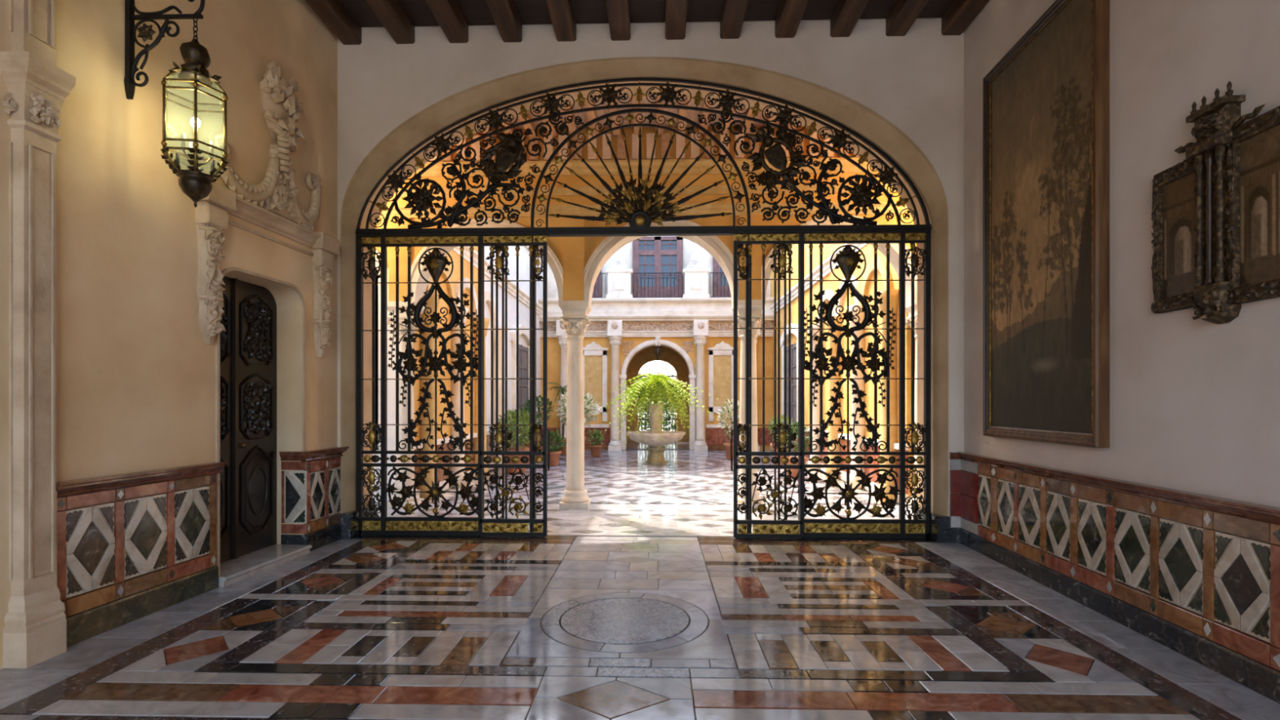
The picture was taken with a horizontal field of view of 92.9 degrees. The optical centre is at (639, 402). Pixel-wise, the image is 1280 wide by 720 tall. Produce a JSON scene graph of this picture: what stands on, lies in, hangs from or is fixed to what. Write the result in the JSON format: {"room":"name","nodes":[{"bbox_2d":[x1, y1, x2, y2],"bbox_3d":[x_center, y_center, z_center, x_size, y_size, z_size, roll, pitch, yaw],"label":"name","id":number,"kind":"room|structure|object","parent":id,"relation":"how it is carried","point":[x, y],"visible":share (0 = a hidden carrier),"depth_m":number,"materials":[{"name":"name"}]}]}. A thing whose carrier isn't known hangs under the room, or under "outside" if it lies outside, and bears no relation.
{"room":"palace entrance hall","nodes":[
{"label":"palace entrance hall","id":0,"kind":"room"},
{"bbox_2d":[0,0,349,669],"bbox_3d":[-4.086,-1.490,2.171,0.452,6.220,10.700,0,0,5],"label":"wall","id":1,"kind":"structure","parent":0,"point":[137,467],"depth_m":4.65,"materials":[{"name":"beige paint"}]},
{"bbox_2d":[0,0,75,668],"bbox_3d":[-4.185,-1.295,3.770,1.125,5.790,0.292,0,0,2],"label":"pilaster","id":2,"kind":"object","parent":1,"relation":"attached to","point":[34,630],"visible":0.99,"depth_m":3.74,"materials":[{"name":"stone"}]},
{"bbox_2d":[124,0,204,99],"bbox_3d":[-3.480,-2.730,4.454,0.578,1.000,0.078,0,0,2],"label":"bracket","id":3,"kind":"object","parent":1,"relation":"attached to","point":[131,62],"visible":1,"depth_m":4.46,"materials":[{"name":"black metal"}]},
{"bbox_2d":[137,22,155,42],"bbox_3d":[-3.616,-2.710,4.446,0.143,0.146,0.053,0,0,2],"label":"flower","id":4,"kind":"object","parent":3,"relation":"on","point":[144,29],"depth_m":4.45,"materials":[{"name":"brown metal"}]},
{"bbox_2d":[160,17,228,207],"bbox_3d":[-3.258,-2.132,4.457,0.444,1.404,0.419,0,0,2],"label":"hanging lantern","id":5,"kind":"object","parent":3,"relation":"hanging from","point":[195,184],"visible":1,"depth_m":4.40,"materials":[{"name":"black metal"}]},
{"bbox_2d":[220,275,276,563],"bbox_3d":[-3.938,0.125,5.896,0.126,2.950,1.290,0,0,5],"label":"door","id":6,"kind":"structure","parent":1,"relation":"in","point":[248,344],"depth_m":6.07,"materials":[{"name":"brown wood"}]},
{"bbox_2d":[191,60,339,575],"bbox_3d":[-3.535,-0.837,6.002,0.228,4.974,1.935,0,0,5],"label":"door surround","id":7,"kind":"object","parent":1,"relation":"attached to","point":[279,211],"visible":0.97,"depth_m":5.89,"materials":[{"name":"stone"}]},
{"bbox_2d":[375,269,377,446],"bbox_3d":[-5.793,-1.000,9.856,3.900,5.200,0.400,0,0,2],"label":"wall","id":8,"kind":"structure","parent":0,"point":[376,277],"depth_m":9.61,"materials":[{"name":"paint"}]},
{"bbox_2d":[373,245,542,503],"bbox_3d":[-3.631,-1.700,15.601,0.920,6.600,12.000,0,0,2],"label":"wall","id":9,"kind":"structure","parent":0,"point":[453,290],"depth_m":11.81,"materials":[{"name":"paint"}]},
{"bbox_2d":[510,324,529,419],"bbox_3d":[-3.371,-0.750,17.495,0.140,2.940,2.400,0,0,2],"label":"window","id":10,"kind":"structure","parent":9,"relation":"in","point":[523,352],"depth_m":17.40,"materials":[{"name":"stone"}]},
{"bbox_2d":[510,324,529,346],"bbox_3d":[-3.371,-1.935,17.495,0.140,0.570,2.400,0,0,2],"label":"hood","id":11,"kind":"object","parent":10,"relation":"attached to","point":[525,333],"depth_m":17.07,"materials":[{"name":"paint"}]},
{"bbox_2d":[504,449,529,474],"bbox_3d":[-2.791,1.350,13.678,0.660,0.500,0.650,0,0,2],"label":"pot","id":12,"kind":"object","parent":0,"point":[508,469],"depth_m":13.47,"materials":[{"name":"ceramic"}]},
{"bbox_2d":[0,441,1279,719],"bbox_3d":[0.289,1.750,10.996,18.000,0.300,30.400,0,0,2],"label":"floor","id":13,"kind":"structure","parent":0,"point":[360,627],"depth_m":4.16,"materials":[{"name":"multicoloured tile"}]},
{"bbox_2d":[218,544,311,586],"bbox_3d":[-3.737,1.558,5.880,0.410,0.085,1.200,0,0,5],"label":"doorstep","id":14,"kind":"object","parent":13,"relation":"on","point":[233,571],"visible":0.89,"depth_m":5.83,"materials":[{"name":"white stone"}]},
{"bbox_2d":[386,301,424,507],"bbox_3d":[-3.643,0.035,9.424,0.456,3.130,0.450,0,0,2],"label":"column","id":15,"kind":"structure","parent":13,"relation":"on","point":[391,305],"depth_m":9.30,"materials":[{"name":"stone"}]},
{"bbox_2d":[494,408,529,474],"bbox_3d":[-2.783,0.848,13.684,0.993,1.504,1.184,0,0,2],"label":"potted plant","id":16,"kind":"object","parent":13,"relation":"on","point":[513,413],"visible":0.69,"depth_m":13.53,"materials":[{"name":"green plant"}]},
{"bbox_2d":[504,407,541,468],"bbox_3d":[-2.864,0.858,14.845,0.963,1.483,1.064,0,0,2],"label":"bush","id":17,"kind":"object","parent":13,"relation":"on","point":[526,448],"visible":0.11,"depth_m":14.71,"materials":[{"name":"green plant"}]},
{"bbox_2d":[509,446,529,468],"bbox_3d":[-2.861,1.350,14.830,0.660,0.500,0.650,0,0,2],"label":"pot","id":18,"kind":"object","parent":17,"relation":"on","point":[526,448],"depth_m":14.65,"materials":[{"name":"ceramic"}]},
{"bbox_2d":[522,394,555,457],"bbox_3d":[-2.781,0.676,16.693,0.873,1.849,0.926,0,0,-34],"label":"bush","id":19,"kind":"object","parent":13,"relation":"on","point":[539,402],"visible":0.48,"depth_m":16.59,"materials":[{"name":"green plant"}]},
{"bbox_2d":[536,429,549,457],"bbox_3d":[-2.782,1.175,16.679,0.616,0.850,0.607,0,0,2],"label":"pot","id":20,"kind":"object","parent":19,"relation":"on","point":[540,447],"depth_m":16.46,"materials":[{"name":"ceramic"}]},
{"bbox_2d":[541,428,566,466],"bbox_3d":[-2.192,1.133,15.433,0.766,0.934,0.774,0,0,2],"label":"potted plant","id":21,"kind":"object","parent":13,"relation":"on","point":[554,456],"visible":0.72,"depth_m":15.35,"materials":[{"name":"green plant"}]},
{"bbox_2d":[547,382,567,454],"bbox_3d":[-2.369,0.494,18.671,1.149,2.212,1.147,0,0,2],"label":"potted palm","id":22,"kind":"object","parent":13,"relation":"on","point":[564,448],"visible":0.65,"depth_m":18.54,"materials":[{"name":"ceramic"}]},
{"bbox_2d":[555,437,566,454],"bbox_3d":[-2.370,1.350,18.669,0.484,0.500,0.477,0,0,2],"label":"pot","id":23,"kind":"object","parent":22,"relation":"on","point":[564,449],"depth_m":18.51,"materials":[{"name":"ceramic"}]},
{"bbox_2d":[558,300,591,508],"bbox_3d":[-0.994,0.035,9.354,0.456,3.130,0.450,0,0,2],"label":"column","id":24,"kind":"structure","parent":13,"relation":"on","point":[575,317],"depth_m":9.23,"materials":[{"name":"stone"}]},
{"bbox_2d":[555,391,601,442],"bbox_3d":[-1.743,0.599,17.254,1.329,2.001,1.209,0,0,2],"label":"flowering shrub","id":25,"kind":"object","parent":13,"relation":"on","point":[588,401],"visible":0.41,"depth_m":17.12,"materials":[{"name":"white plant"}]},
{"bbox_2d":[587,427,604,457],"bbox_3d":[-1.288,1.176,17.947,0.592,0.849,0.560,0,0,34],"label":"potted plant","id":26,"kind":"object","parent":13,"relation":"on","point":[595,449],"visible":1,"depth_m":17.84,"materials":[{"name":"green plant"}]},
{"bbox_2d":[626,404,685,464],"bbox_3d":[0.421,0.820,15.995,1.560,1.560,1.560,0,0,2],"label":"fountain","id":27,"kind":"object","parent":13,"relation":"on","point":[651,438],"visible":0.98,"depth_m":15.78,"materials":[{"name":"stone"}]},
{"bbox_2d":[626,431,685,448],"bbox_3d":[0.421,0.980,15.995,1.560,0.400,1.560,0,0,2],"label":"basin","id":28,"kind":"object","parent":27,"relation":"in","point":[651,438],"depth_m":15.51,"materials":[{"name":"stone"}]},
{"bbox_2d":[600,373,718,457],"bbox_3d":[0.410,0.301,16.035,3.295,2.148,2.898,0,0,38],"label":"fern","id":29,"kind":"object","parent":27,"relation":"on","point":[658,387],"visible":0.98,"depth_m":15.64,"materials":[{"name":"green plant"}]},
{"bbox_2d":[716,398,739,459],"bbox_3d":[2.550,0.731,17.146,0.840,1.738,0.857,0,0,2],"label":"flowering shrub","id":30,"kind":"object","parent":13,"relation":"on","point":[727,445],"visible":0.66,"depth_m":17.04,"materials":[{"name":"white plant"}]},
{"bbox_2d":[723,442,733,459],"bbox_3d":[2.572,1.375,17.138,0.440,0.450,0.433,0,0,2],"label":"pot","id":31,"kind":"object","parent":13,"relation":"on","point":[727,445],"depth_m":17.01,"materials":[{"name":"ceramic"}]},
{"bbox_2d":[731,299,765,509],"bbox_3d":[1.655,0.035,9.285,0.456,3.130,0.450,0,0,2],"label":"column","id":32,"kind":"structure","parent":13,"relation":"on","point":[757,304],"depth_m":9.18,"materials":[{"name":"stone"}]},
{"bbox_2d":[767,414,794,464],"bbox_3d":[3.601,0.937,15.527,0.717,1.325,0.757,0,0,2],"label":"potted plant","id":33,"kind":"object","parent":13,"relation":"on","point":[781,416],"visible":0.2,"depth_m":15.43,"materials":[{"name":"green plant"}]},
{"bbox_2d":[776,420,813,478],"bbox_3d":[3.283,0.978,12.924,0.860,1.243,0.817,0,0,2],"label":"potted plant","id":34,"kind":"object","parent":13,"relation":"on","point":[794,471],"visible":0.35,"depth_m":12.78,"materials":[{"name":"green plant"}]},
{"bbox_2d":[905,298,917,507],"bbox_3d":[4.304,0.035,9.215,0.456,3.130,0.450,0,0,2],"label":"column","id":35,"kind":"structure","parent":13,"relation":"on","point":[908,305],"depth_m":9.20,"materials":[{"name":"stone"}]},
{"bbox_2d":[466,95,814,138],"bbox_3d":[0.221,-4.175,8.397,18.000,0.350,1.600,0,0,2],"label":"ceiling","id":36,"kind":"structure","parent":0,"point":[586,117],"depth_m":8.72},
{"bbox_2d":[375,125,917,305],"bbox_3d":[0.244,-3.415,9.278,18.000,3.770,0.478,0,0,2],"label":"wall","id":37,"kind":"structure","parent":0,"point":[575,264],"depth_m":9.13,"materials":[{"name":"paint"}]},
{"bbox_2d":[304,0,989,44],"bbox_3d":[-0.252,-4.400,1.832,9.800,0.400,11.650,0,0,2],"label":"ceiling","id":38,"kind":"structure","parent":0,"point":[345,19],"depth_m":6.76,"materials":[{"name":"brown wood"}]},
{"bbox_2d":[337,17,964,542],"bbox_3d":[0.142,-1.540,7.313,8.500,6.320,0.672,0,0,2],"label":"wall","id":39,"kind":"structure","parent":0,"point":[914,80],"depth_m":7.02,"materials":[{"name":"paint"}]},
{"bbox_2d":[355,77,931,537],"bbox_3d":[-0.009,-1.157,7.243,6.868,5.525,0.200,0,0,2],"label":"wrought iron gate","id":40,"kind":"object","parent":39,"relation":"attached to","point":[512,150],"visible":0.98,"depth_m":7.24,"materials":[{"name":"black metal"}]},
{"bbox_2d":[374,200,388,212],"bbox_3d":[-3.118,-2.369,7.345,0.203,0.146,0.055,0,0,-8],"label":"pendant","id":41,"kind":"object","parent":40,"relation":"attached to","point":[382,206],"depth_m":7.35,"materials":[{"name":"gold metal"}]},
{"bbox_2d":[414,155,424,168],"bbox_3d":[-2.660,-2.895,7.335,0.132,0.185,0.057,0,0,-15],"label":"pendant","id":42,"kind":"object","parent":40,"relation":"attached to","point":[419,162],"depth_m":7.34,"materials":[{"name":"gold metal"}]},
{"bbox_2d":[420,248,451,283],"bbox_3d":[-2.463,-1.645,7.337,0.397,0.430,0.106,0,0,2],"label":"medallion","id":43,"kind":"object","parent":40,"relation":"on","point":[440,261],"depth_m":7.31,"materials":[{"name":"brown metal"}]},
{"bbox_2d":[446,165,453,173],"bbox_3d":[-2.284,-2.798,7.314,0.092,0.097,0.046,0,0,2],"label":"flower","id":44,"kind":"object","parent":40,"relation":"on","point":[450,170],"depth_m":7.31,"materials":[{"name":"brown metal"}]},
{"bbox_2d":[455,190,461,196],"bbox_3d":[-2.179,-2.516,7.311,0.074,0.078,0.041,0,0,2],"label":"flower","id":45,"kind":"object","parent":40,"relation":"on","point":[458,193],"depth_m":7.31,"materials":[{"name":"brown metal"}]},
{"bbox_2d":[466,150,471,155],"bbox_3d":[-2.055,-3.000,7.307,0.074,0.078,0.041,0,0,2],"label":"flower","id":46,"kind":"object","parent":40,"relation":"on","point":[468,153],"depth_m":7.31,"materials":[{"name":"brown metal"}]},
{"bbox_2d":[463,124,475,139],"bbox_3d":[-2.056,-3.249,7.317,0.152,0.220,0.058,0,0,-11],"label":"pendant","id":47,"kind":"object","parent":40,"relation":"attached to","point":[468,132],"depth_m":7.32,"materials":[{"name":"gold metal"}]},
{"bbox_2d":[472,175,480,183],"bbox_3d":[-1.963,-2.680,7.306,0.105,0.110,0.050,0,0,2],"label":"flower","id":48,"kind":"object","parent":40,"relation":"on","point":[476,179],"depth_m":7.30,"materials":[{"name":"brown metal"}]},
{"bbox_2d":[506,191,514,199],"bbox_3d":[-1.558,-2.484,7.295,0.092,0.097,0.046,0,0,2],"label":"flower","id":49,"kind":"object","parent":40,"relation":"on","point":[509,195],"depth_m":7.29,"materials":[{"name":"brown metal"}]},
{"bbox_2d":[478,241,550,537],"bbox_3d":[-1.494,-0.153,7.222,0.858,3.494,0.074,0,0,2],"label":"gate leaf","id":50,"kind":"object","parent":40,"relation":"attached to","point":[499,526],"visible":1,"depth_m":7.22,"materials":[{"name":"black metal"}]},
{"bbox_2d":[517,103,529,120],"bbox_3d":[-1.395,-3.484,7.300,0.160,0.232,0.059,0,0,-11],"label":"pendant","id":51,"kind":"object","parent":40,"relation":"attached to","point":[523,112],"depth_m":7.30,"materials":[{"name":"gold metal"}]},
{"bbox_2d":[531,144,538,151],"bbox_3d":[-1.255,-3.048,7.287,0.092,0.097,0.046,0,0,2],"label":"flower","id":52,"kind":"object","parent":40,"relation":"on","point":[535,147],"depth_m":7.28,"materials":[{"name":"brown metal"}]},
{"bbox_2d":[542,127,546,133],"bbox_3d":[-1.145,-3.260,7.283,0.071,0.074,0.040,0,0,2],"label":"flower","id":53,"kind":"object","parent":40,"relation":"on","point":[544,129],"depth_m":7.28,"materials":[{"name":"brown metal"}]},
{"bbox_2d":[574,91,586,108],"bbox_3d":[-0.709,-3.625,7.281,0.170,0.240,0.060,-8,0,1],"label":"pendant","id":54,"kind":"object","parent":40,"relation":"on","point":[580,100],"depth_m":7.28,"materials":[{"name":"gold metal"}]},
{"bbox_2d":[632,85,645,103],"bbox_3d":[-0.009,-3.678,7.263,0.170,0.240,0.060,1,0,2],"label":"pendant","id":55,"kind":"object","parent":40,"relation":"attached to","point":[639,95],"depth_m":7.27,"materials":[{"name":"gold metal"}]},
{"bbox_2d":[691,88,704,106],"bbox_3d":[0.691,-3.625,7.244,0.170,0.240,0.060,8,0,1],"label":"pendant","id":56,"kind":"object","parent":40,"relation":"on","point":[698,98],"depth_m":7.25,"materials":[{"name":"gold metal"}]},
{"bbox_2d":[733,124,739,131],"bbox_3d":[1.154,-3.260,7.223,0.071,0.074,0.040,0,0,2],"label":"flower","id":57,"kind":"object","parent":40,"relation":"on","point":[736,127],"depth_m":7.22,"materials":[{"name":"brown metal"}]},
{"bbox_2d":[742,142,750,150],"bbox_3d":[1.266,-3.048,7.220,0.092,0.097,0.046,0,0,2],"label":"flower","id":58,"kind":"object","parent":40,"relation":"on","point":[746,145],"depth_m":7.22,"materials":[{"name":"brown metal"}]},
{"bbox_2d":[749,100,762,117],"bbox_3d":[1.377,-3.484,7.227,0.160,0.232,0.059,0,0,14],"label":"pendant","id":59,"kind":"object","parent":40,"relation":"attached to","point":[755,109],"depth_m":7.23,"materials":[{"name":"gold metal"}]},
{"bbox_2d":[730,240,804,538],"bbox_3d":[1.491,-0.153,7.143,0.858,3.494,0.074,0,0,2],"label":"gate leaf","id":60,"kind":"object","parent":40,"relation":"attached to","point":[762,529],"visible":1,"depth_m":7.13,"materials":[{"name":"black metal"}]},
{"bbox_2d":[768,189,776,196],"bbox_3d":[1.569,-2.484,7.212,0.092,0.097,0.046,0,0,2],"label":"flower","id":61,"kind":"object","parent":40,"relation":"on","point":[771,193],"depth_m":7.21,"materials":[{"name":"brown metal"}]},
{"bbox_2d":[802,171,810,181],"bbox_3d":[1.976,-2.680,7.202,0.105,0.110,0.050,0,0,2],"label":"flower","id":62,"kind":"object","parent":40,"relation":"on","point":[806,175],"depth_m":7.20,"materials":[{"name":"brown metal"}]},
{"bbox_2d":[805,120,817,136],"bbox_3d":[2.038,-3.249,7.209,0.152,0.220,0.059,0,0,14],"label":"pendant","id":63,"kind":"object","parent":40,"relation":"attached to","point":[812,128],"depth_m":7.21,"materials":[{"name":"gold metal"}]},
{"bbox_2d":[811,146,817,152],"bbox_3d":[2.064,-3.000,7.199,0.074,0.078,0.041,0,0,2],"label":"flower","id":64,"kind":"object","parent":40,"relation":"on","point":[814,149],"depth_m":7.20,"materials":[{"name":"brown metal"}]},
{"bbox_2d":[822,186,827,192],"bbox_3d":[2.189,-2.516,7.196,0.074,0.078,0.041,0,0,2],"label":"flower","id":65,"kind":"object","parent":40,"relation":"on","point":[824,189],"depth_m":7.20,"materials":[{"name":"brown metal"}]},
{"bbox_2d":[830,162,837,169],"bbox_3d":[2.296,-2.798,7.193,0.092,0.097,0.046,0,0,2],"label":"flower","id":66,"kind":"object","parent":40,"relation":"on","point":[833,165],"depth_m":7.19,"materials":[{"name":"brown metal"}]},
{"bbox_2d":[831,245,864,280],"bbox_3d":[2.466,-1.645,7.207,0.397,0.430,0.106,0,0,2],"label":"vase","id":67,"kind":"object","parent":40,"relation":"on","point":[847,268],"depth_m":7.18,"materials":[{"name":"brown metal"}]},
{"bbox_2d":[857,151,868,164],"bbox_3d":[2.642,-2.895,7.195,0.133,0.186,0.057,0,0,18],"label":"pendant","id":68,"kind":"object","parent":40,"relation":"attached to","point":[863,158],"depth_m":7.20,"materials":[{"name":"gold metal"}]},
{"bbox_2d":[895,196,910,208],"bbox_3d":[3.100,-2.369,7.182,0.203,0.146,0.056,0,0,11],"label":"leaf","id":69,"kind":"object","parent":40,"relation":"attached to","point":[901,202],"depth_m":7.19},
{"bbox_2d":[339,57,950,542],"bbox_3d":[0.013,-1.200,7.352,7.060,5.600,0.660,0,0,2],"label":"archway","id":70,"kind":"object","parent":39,"relation":"attached to","point":[834,105],"depth_m":7.15,"materials":[{"name":"stone"}]},
{"bbox_2d":[537,297,773,451],"bbox_3d":[0.592,-0.920,20.586,8.500,5.080,1.212,0,0,2],"label":"wall","id":71,"kind":"structure","parent":0,"point":[700,330],"depth_m":20.38,"materials":[{"name":"stone"}]},
{"bbox_2d":[591,272,605,297],"bbox_3d":[-1.753,-3.920,20.433,1.216,0.844,0.024,0,0,2],"label":"balcony railing","id":72,"kind":"object","parent":71,"relation":"on","point":[602,273],"visible":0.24,"depth_m":20.41,"materials":[{"name":"black metal"}]},
{"bbox_2d":[605,246,633,297],"bbox_3d":[-0.683,-4.500,20.405,0.900,2.100,0.540,0,0,2],"label":"pedestal","id":73,"kind":"object","parent":71,"relation":"on","point":[619,273],"visible":0.85,"depth_m":20.17,"materials":[{"name":"stone"}]},
{"bbox_2d":[652,342,662,360],"bbox_3d":[0.594,-1.700,20.271,0.352,0.600,0.156,0,0,2],"label":"lantern","id":74,"kind":"object","parent":71,"relation":"hanging from","point":[657,351],"visible":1,"depth_m":20.24,"materials":[{"name":"black metal"}]},
{"bbox_2d":[633,272,682,297],"bbox_3d":[0.596,-3.920,20.371,1.656,0.844,0.024,0,0,2],"label":"balcony railing","id":75,"kind":"object","parent":71,"relation":"on","point":[633,273],"visible":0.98,"depth_m":20.37,"materials":[{"name":"black metal"}]},
{"bbox_2d":[682,242,710,297],"bbox_3d":[1.876,-4.500,20.338,0.900,2.100,0.540,0,0,2],"label":"pedestal","id":76,"kind":"object","parent":71,"relation":"on","point":[695,274],"visible":0.89,"depth_m":20.11,"materials":[{"name":"stone"}]},
{"bbox_2d":[710,272,724,297],"bbox_3d":[2.945,-3.920,20.309,1.216,0.844,0.024,0,0,2],"label":"balcony railing","id":77,"kind":"object","parent":71,"relation":"on","point":[710,273],"visible":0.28,"depth_m":20.31,"materials":[{"name":"black metal"}]},
{"bbox_2d":[626,347,688,441],"bbox_3d":[0.722,-0.400,25.140,3.400,4.000,0.300,0,0,2],"label":"wall","id":78,"kind":"structure","parent":0,"point":[669,356],"depth_m":24.98,"materials":[{"name":"yellow paint"}]},
{"bbox_2d":[638,360,676,431],"bbox_3d":[0.720,-0.065,25.090,1.600,3.330,0.040,0,0,2],"label":"gate","id":79,"kind":"object","parent":78,"relation":"attached to","point":[657,366],"visible":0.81,"depth_m":25.07,"materials":[{"name":"black metal"}]},
{"bbox_2d":[547,235,770,297],"bbox_3d":[0.553,-5.600,21.028,12.000,4.400,0.730,0,0,2],"label":"wall","id":80,"kind":"structure","parent":0,"point":[706,257],"depth_m":20.86,"materials":[{"name":"paint"}]},
{"bbox_2d":[591,269,601,297],"bbox_3d":[-1.943,-4.438,20.833,1.240,1.955,0.130,0,0,2],"label":"window","id":81,"kind":"structure","parent":80,"relation":"in","point":[595,293],"depth_m":20.76,"materials":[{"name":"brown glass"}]},
{"bbox_2d":[632,235,683,297],"bbox_3d":[0.607,-4.555,20.766,1.720,2.190,0.130,0,0,2],"label":"window","id":82,"kind":"structure","parent":80,"relation":"in","point":[650,254],"depth_m":20.72,"materials":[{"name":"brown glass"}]},
{"bbox_2d":[712,257,731,297],"bbox_3d":[3.106,-4.438,20.701,1.240,1.955,0.130,0,0,2],"label":"window","id":83,"kind":"structure","parent":80,"relation":"in","point":[717,268],"depth_m":20.65,"materials":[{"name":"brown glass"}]},
{"bbox_2d":[769,243,915,503],"bbox_3d":[4.446,-1.700,15.388,0.920,6.600,12.000,0,0,2],"label":"wall","id":84,"kind":"structure","parent":0,"point":[864,287],"depth_m":11.92,"materials":[{"name":"paint"}]},
{"bbox_2d":[780,324,798,427],"bbox_3d":[4.286,-0.750,17.293,0.140,2.940,2.400,0,0,2],"label":"window","id":85,"kind":"structure","parent":84,"relation":"in","point":[794,348],"depth_m":17.22,"materials":[{"name":"stone"}]},
{"bbox_2d":[780,324,798,347],"bbox_3d":[4.286,-1.935,17.293,0.140,0.570,2.400,0,0,2],"label":"hood","id":86,"kind":"object","parent":85,"relation":"attached to","point":[795,331],"depth_m":17.29,"materials":[{"name":"paint"}]},
{"bbox_2d":[958,0,1279,703],"bbox_3d":[3.491,-1.490,1.803,0.442,6.220,11.200,0,0,4],"label":"wall","id":87,"kind":"structure","parent":0,"point":[1169,532],"depth_m":4.12,"materials":[{"name":"white paint"}]},
{"bbox_2d":[984,435,990,444],"bbox_3d":[3.657,0.390,6.412,0.022,0.090,0.080,0,0,4],"label":"switch plate","id":88,"kind":"object","parent":87,"relation":"attached to","point":[987,438],"visible":0.88,"depth_m":6.39,"materials":[{"name":"beige plastic"}]},
{"bbox_2d":[982,0,1109,448],"bbox_3d":[3.558,-1.518,5.464,0.095,3.725,1.744,0,0,4],"label":"landscape painting","id":89,"kind":"object","parent":87,"relation":"attached to","point":[1046,102],"visible":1,"depth_m":5.27,"materials":[{"name":"paint"}]},
{"bbox_2d":[1151,80,1279,324],"bbox_3d":[3.383,-1.160,3.168,0.140,1.380,1.881,0,0,4],"label":"carved triptych","id":90,"kind":"object","parent":87,"relation":"attached to","point":[1215,215],"visible":1,"depth_m":3.55,"materials":[{"name":"brown wood"}]},
{"label":"outside","id":91,"kind":"structure","parent":0,"visible":0},
{"bbox_2d":[639,420,674,431],"bbox_3d":[1.134,1.780,43.085,24.000,0.260,33.800,0,0,2],"label":"ground","id":92,"kind":"structure","parent":91,"point":[639,420],"depth_m":41.58,"materials":[{"name":"white"}]},
{"bbox_2d":[638,373,654,431],"bbox_3d":[-0.261,0.276,28.027,2.393,3.495,1.818,0,0,2],"label":"shrub","id":93,"kind":"object","parent":92,"relation":"on","point":[646,413],"visible":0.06,"depth_m":27.69,"materials":[{"name":"green plant"}]},
{"bbox_2d":[657,377,676,431],"bbox_3d":[1.862,0.349,30.568,2.324,3.340,1.799,0,0,2],"label":"shrub","id":94,"kind":"object","parent":92,"relation":"on","point":[672,427],"visible":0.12,"depth_m":30.28,"materials":[{"name":"green plant"}]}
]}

